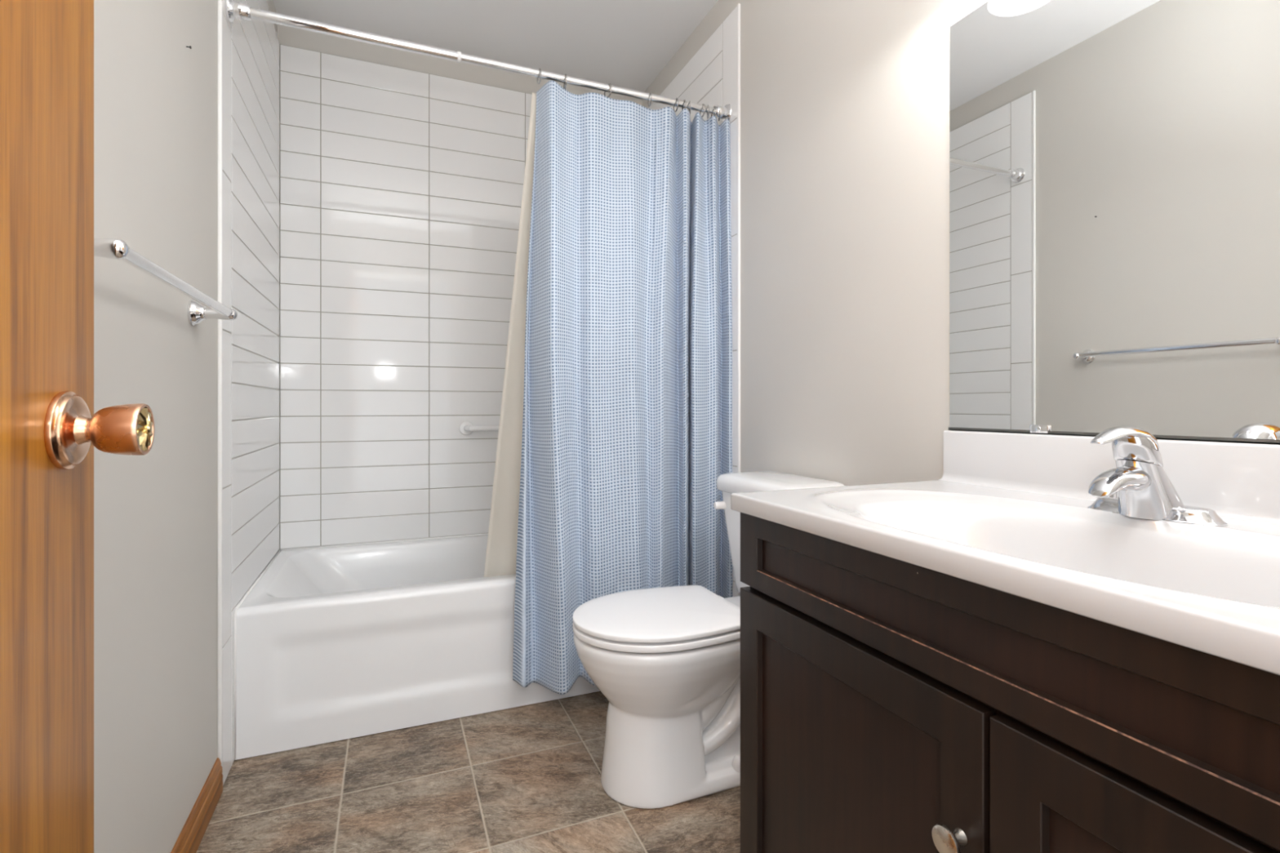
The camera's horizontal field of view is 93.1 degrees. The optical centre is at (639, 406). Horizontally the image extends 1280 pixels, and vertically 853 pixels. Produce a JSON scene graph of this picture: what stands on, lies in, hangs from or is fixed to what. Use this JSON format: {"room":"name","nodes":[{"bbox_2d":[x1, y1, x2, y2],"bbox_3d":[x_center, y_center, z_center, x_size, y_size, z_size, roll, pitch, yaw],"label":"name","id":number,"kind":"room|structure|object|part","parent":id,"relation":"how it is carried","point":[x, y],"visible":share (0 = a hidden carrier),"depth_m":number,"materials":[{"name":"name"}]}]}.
{"room":"bathroom","nodes":[
{"label":"bathroom","id":0,"kind":"room"},
{"bbox_2d":[93,0,279,852],"bbox_3d":[-0.913,-0.268,1.044,0.110,2.472,2.967,0,0,-22],"label":"wall","id":1,"kind":"structure","parent":0,"point":[187,140],"depth_m":1.25,"materials":[{"name":"beige paint"}]},
{"bbox_2d":[93,238,237,325],"bbox_3d":[-0.822,-0.204,1.055,0.085,0.056,0.663,0,0,-22],"label":"towel bar","id":2,"kind":"object","parent":1,"relation":"attached to","point":[109,248],"visible":0.7,"depth_m":0.97,"materials":[{"name":"silver metal"}]},
{"bbox_3d":[-0.706,-0.204,0.774,0.085,0.056,0.056,0,0,-22],"label":"post","id":3,"kind":"part","parent":2,"relation":"part of","materials":[{"name":"silver metal"}]},
{"bbox_3d":[-0.938,-0.204,1.335,0.085,0.056,0.056,0,0,-22],"label":"post","id":4,"kind":"part","parent":2,"relation":"part of","materials":[{"name":"silver metal"}]},
{"bbox_2d":[170,757,222,852],"bbox_3d":[-0.697,0.925,0.658,0.012,0.087,1.868,0,0,-22],"label":"baseboard","id":5,"kind":"structure","parent":1,"relation":"attached to","point":[188,841],"depth_m":1.36,"materials":[{"name":"brown wood"}]},
{"bbox_3d":[-1.058,-0.214,1.527,0.010,2.364,0.012,0,0,-22],"label":"edge trim","id":6,"kind":"part","parent":1,"relation":"part of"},
{"bbox_3d":[-1.224,-0.214,1.935,0.002,2.364,0.868,0,0,-22],"label":"panel","id":7,"kind":"part","parent":1,"relation":"part of","materials":[{"name":"white tile"}]},
{"bbox_2d":[277,24,642,549],"bbox_3d":[-0.711,-0.268,2.674,1.525,2.472,0.108,0,0,-22],"label":"wall","id":8,"kind":"structure","parent":0,"point":[402,176],"depth_m":2.49,"materials":[{"name":"white tile"}]},
{"bbox_3d":[-0.691,-0.422,2.625,1.509,1.948,0.002,0,0,-22],"label":"tile panel","id":9,"kind":"part","parent":8,"relation":"part of","materials":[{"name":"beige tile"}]},
{"bbox_2d":[458,421,499,435],"bbox_3d":[-0.545,0.094,2.652,0.470,0.062,0.060,0,0,-22],"label":"grab bar","id":10,"kind":"object","parent":8,"relation":"attached to","point":[466,428],"visible":0.44,"depth_m":2.58,"materials":[{"name":"white plastic"}]},
{"bbox_2d":[195,691,740,852],"bbox_3d":[0.183,1.018,0.507,2.125,0.100,4.797,0,0,-22],"label":"floor","id":11,"kind":"structure","parent":0,"point":[525,779],"depth_m":1.50,"materials":[{"name":"tile"}]},
{"bbox_2d":[234,533,599,759],"bbox_3d":[-0.550,0.759,2.284,1.514,0.415,0.741,0,0,-22],"label":"bathtub","id":12,"kind":"object","parent":11,"relation":"on","point":[335,642],"visible":0.48,"depth_m":1.83,"materials":[{"name":"white ceramic"}]},
{"bbox_2d":[238,534,515,608],"bbox_3d":[-0.554,0.725,2.292,1.507,0.336,0.716,0,0,-22],"label":"basin","id":13,"kind":"object","parent":12,"relation":"in","point":[306,575],"depth_m":2.37,"materials":[{"name":"white ceramic"}]},
{"bbox_2d":[572,471,844,808],"bbox_3d":[0.160,0.586,1.630,0.693,0.766,0.418,0,0,-22],"label":"toilet","id":14,"kind":"object","parent":11,"relation":"on","point":[665,660],"visible":0.73,"depth_m":1.48,"materials":[{"name":"white ceramic"}]},
{"bbox_3d":[0.040,0.559,1.581,0.433,0.016,0.372,0,0,-22],"label":"seat","id":15,"kind":"part","parent":14,"relation":"part of","materials":[{"name":"white plastic"}]},
{"bbox_3d":[0.040,0.536,1.581,0.433,0.017,0.372,0,0,-22],"label":"lid","id":16,"kind":"part","parent":14,"relation":"part of","materials":[{"name":"white plastic"}]},
{"bbox_3d":[0.160,0.767,1.630,0.687,0.402,0.366,0,0,-22],"label":"bowl","id":17,"kind":"part","parent":14,"relation":"part of","materials":[{"name":"white ceramic"}]},
{"bbox_3d":[0.249,0.300,1.837,0.048,0.030,0.031,0,0,-22],"label":"flush lever","id":18,"kind":"part","parent":14,"relation":"part of","materials":[{"name":"white plastic"}]},
{"bbox_3d":[0.396,0.410,1.728,0.182,0.308,0.398,0,0,-22],"label":"tank","id":19,"kind":"part","parent":14,"relation":"part of","materials":[{"name":"white ceramic"}]},
{"bbox_3d":[0.389,0.229,1.725,0.196,0.053,0.418,0,0,-22],"label":"tank lid","id":20,"kind":"part","parent":14,"relation":"part of","materials":[{"name":"white ceramic"}]},
{"bbox_2d":[740,512,1279,852],"bbox_3d":[0.604,0.579,0.737,0.567,0.780,0.981,0,0,-22],"label":"vanity cabinet","id":21,"kind":"object","parent":11,"relation":"on","point":[888,704],"visible":0.98,"depth_m":0.66,"materials":[{"name":"brown wood"}]},
{"bbox_3d":[0.282,0.595,0.872,0.001,0.417,0.371,0,0,-22],"label":"panel","id":22,"kind":"part","parent":21,"relation":"part of","materials":[{"name":"brown wood"}]},
{"bbox_3d":[0.281,0.595,0.872,0.020,0.536,0.484,0,0,-22],"label":"door","id":23,"kind":"part","parent":21,"relation":"part of","materials":[{"name":"brown wood"}]},
{"bbox_3d":[0.342,0.475,0.665,0.028,0.034,0.034,0,0,-22],"label":"knob","id":24,"kind":"part","parent":21,"relation":"part of","materials":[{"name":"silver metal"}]},
{"bbox_2d":[730,430,1279,675],"bbox_3d":[0.612,0.173,0.741,0.552,0.242,1.013,0,0,-22],"label":"countertop","id":25,"kind":"structure","parent":21,"relation":"on","point":[1009,513],"depth_m":0.84,"materials":[{"name":"white stone"}]},
{"bbox_2d":[1087,425,1227,527],"bbox_3d":[0.689,0.093,0.848,0.162,0.133,0.160,0,0,-22],"label":"faucet","id":26,"kind":"object","parent":25,"relation":"on","point":[1141,484],"visible":1,"depth_m":0.83,"materials":[{"name":"silver metal"}]},
{"bbox_3d":[0.665,0.104,0.838,0.107,0.040,0.045,0,0,-22],"label":"spout","id":27,"kind":"part","parent":26,"relation":"part of","materials":[{"name":"silver metal"}]},
{"bbox_3d":[0.669,0.058,0.840,0.120,0.061,0.055,0,0,-22],"label":"lever handle","id":28,"kind":"part","parent":26,"relation":"part of","materials":[{"name":"silver metal"}]},
{"bbox_3d":[0.731,0.148,0.865,0.056,0.023,0.160,0,0,-22],"label":"plate","id":29,"kind":"part","parent":26,"relation":"part of","materials":[{"name":"silver metal"}]},
{"bbox_3d":[0.470,0.595,0.415,0.001,0.417,0.377,0,0,-22],"label":"panel","id":30,"kind":"part","parent":21,"relation":"part of","materials":[{"name":"brown wood"}]},
{"bbox_3d":[0.470,0.595,0.415,0.020,0.536,0.490,0,0,-22],"label":"door","id":31,"kind":"part","parent":21,"relation":"part of","materials":[{"name":"brown wood"}]},
{"bbox_2d":[272,0,718,92],"bbox_3d":[-0.166,-1.554,1.353,1.725,0.100,2.967,0,0,-22],"label":"ceiling","id":32,"kind":"structure","parent":0,"point":[627,44],"depth_m":2.41,"materials":[{"name":"white paint"}]},
{"bbox_2d":[642,0,1262,596],"bbox_3d":[0.581,-0.268,1.661,0.110,2.472,2.967,0,0,-22],"label":"wall","id":33,"kind":"structure","parent":0,"point":[839,121],"depth_m":1.65,"materials":[{"name":"beige paint"}]},
{"bbox_2d":[225,0,732,122],"bbox_3d":[-0.384,-1.045,1.880,1.508,0.064,0.064,0,0,-22],"label":"curtain rod","id":34,"kind":"object","parent":33,"relation":"attached to","point":[234,9],"visible":0.97,"depth_m":1.78,"materials":[{"name":"silver metal"}]},
{"bbox_2d":[484,92,536,577],"bbox_3d":[-0.141,-0.130,2.129,0.812,1.756,0.180,0,0,-22],"label":"curtain liner","id":35,"kind":"object","parent":34,"relation":"hanging from","point":[502,540],"visible":0.09,"depth_m":2.02,"materials":[{"name":"white plastic"}]},
{"bbox_2d":[537,68,541,84],"bbox_3d":[-0.317,-1.037,1.907,0.004,0.045,0.046,0,0,-24],"label":"curtain ring","id":36,"kind":"object","parent":34,"relation":"hanging from","point":[539,82],"visible":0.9,"depth_m":1.89,"materials":[{"name":"silver metal"}]},
{"bbox_2d":[563,74,567,89],"bbox_3d":[-0.239,-1.037,1.939,0.004,0.045,0.046,0,0,-17],"label":"curtain ring","id":37,"kind":"object","parent":34,"relation":"hanging from","point":[564,85],"visible":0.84,"depth_m":1.93,"materials":[{"name":"silver metal"}]},
{"bbox_2d":[604,83,612,97],"bbox_3d":[-0.105,-1.037,1.995,0.004,0.045,0.046,0,0,-37],"label":"curtain ring","id":38,"kind":"object","parent":34,"relation":"hanging from","point":[610,84],"visible":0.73,"depth_m":1.98,"materials":[{"name":"silver metal"}]},
{"bbox_2d":[512,80,733,694],"bbox_3d":[-0.010,-0.070,2.016,0.809,1.904,0.155,0,0,-22],"label":"shower curtain","id":39,"kind":"object","parent":34,"relation":"hanging from","point":[627,438],"visible":0.88,"depth_m":1.95,"materials":[{"name":"blue fabric"}]},
{"bbox_2d":[647,92,651,106],"bbox_3d":[0.033,-1.037,2.051,0.004,0.045,0.046,0,0,-13],"label":"curtain ring","id":40,"kind":"object","parent":34,"relation":"hanging from","point":[648,104],"visible":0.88,"depth_m":2.04,"materials":[{"name":"silver metal"}]},
{"bbox_2d":[673,97,679,112],"bbox_3d":[0.124,-1.037,2.089,0.004,0.045,0.046,0,0,-18],"label":"curtain ring","id":41,"kind":"object","parent":34,"relation":"hanging from","point":[676,98],"visible":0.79,"depth_m":2.08,"materials":[{"name":"silver metal"}]},
{"bbox_2d":[688,101,690,114],"bbox_3d":[0.173,-1.037,2.109,0.004,0.045,0.046,0,0,1],"label":"curtain ring","id":42,"kind":"object","parent":34,"relation":"hanging from","point":[689,101],"visible":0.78,"depth_m":2.09,"materials":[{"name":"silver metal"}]},
{"bbox_2d":[699,103,705,117],"bbox_3d":[0.219,-1.037,2.129,0.004,0.045,0.046,0,0,-17],"label":"curtain ring","id":43,"kind":"object","parent":34,"relation":"hanging from","point":[702,104],"visible":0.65,"depth_m":2.11,"materials":[{"name":"silver metal"}]},
{"bbox_2d":[706,104,709,119],"bbox_3d":[0.240,-1.037,2.137,0.004,0.045,0.046,0,0,2],"label":"curtain ring","id":44,"kind":"object","parent":34,"relation":"hanging from","point":[708,104],"visible":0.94,"depth_m":2.12,"materials":[{"name":"silver metal"}]},
{"bbox_3d":[0.173,-0.214,2.511,0.002,2.364,0.868,0,0,-22],"label":"panel","id":45,"kind":"part","parent":33,"relation":"part of","materials":[{"name":"white tile"}]},
{"bbox_3d":[0.343,-0.214,2.105,0.010,2.364,0.012,0,0,-22],"label":"edge trim","id":46,"kind":"part","parent":33,"relation":"part of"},
{"bbox_2d":[938,430,1279,525],"bbox_3d":[0.849,0.120,0.838,0.038,0.136,1.012,0,0,-22],"label":"backsplash","id":47,"kind":"structure","parent":33,"relation":"attached to","point":[1236,481],"depth_m":1.02,"materials":[{"name":"white stone"}]},
{"bbox_2d":[948,0,1279,444],"bbox_3d":[0.861,-0.384,0.846,0.013,0.872,1.007,0,0,-22],"label":"wall mirror","id":48,"kind":"object","parent":33,"relation":"attached to","point":[1114,165],"visible":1,"depth_m":1.01,"materials":[{"name":"clear glass"}]},
{"bbox_3d":[0.379,-0.268,0.032,1.525,2.472,0.110,0,0,-22],"label":"wall","id":49,"kind":"structure","parent":0,"visible":0},
{"bbox_2d":[0,0,154,852],"bbox_3d":[-0.349,-0.053,0.214,0.094,2.018,0.768,0,0,-22],"label":"door leaf","id":50,"kind":"structure","parent":49,"relation":"in","point":[50,428],"depth_m":0.49,"materials":[{"name":"brown wood"}]},
{"bbox_3d":[-0.452,0.020,0.524,0.039,0.045,0.045,0,0,-22],"label":"door knob","id":51,"kind":"part","parent":50,"relation":"part of","materials":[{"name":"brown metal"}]},
{"bbox_3d":[-0.433,0.020,0.532,0.006,0.038,0.038,0,0,-22],"label":"knob","id":52,"kind":"part","parent":50,"relation":"part of","materials":[{"name":"gold metal"}]}
]}

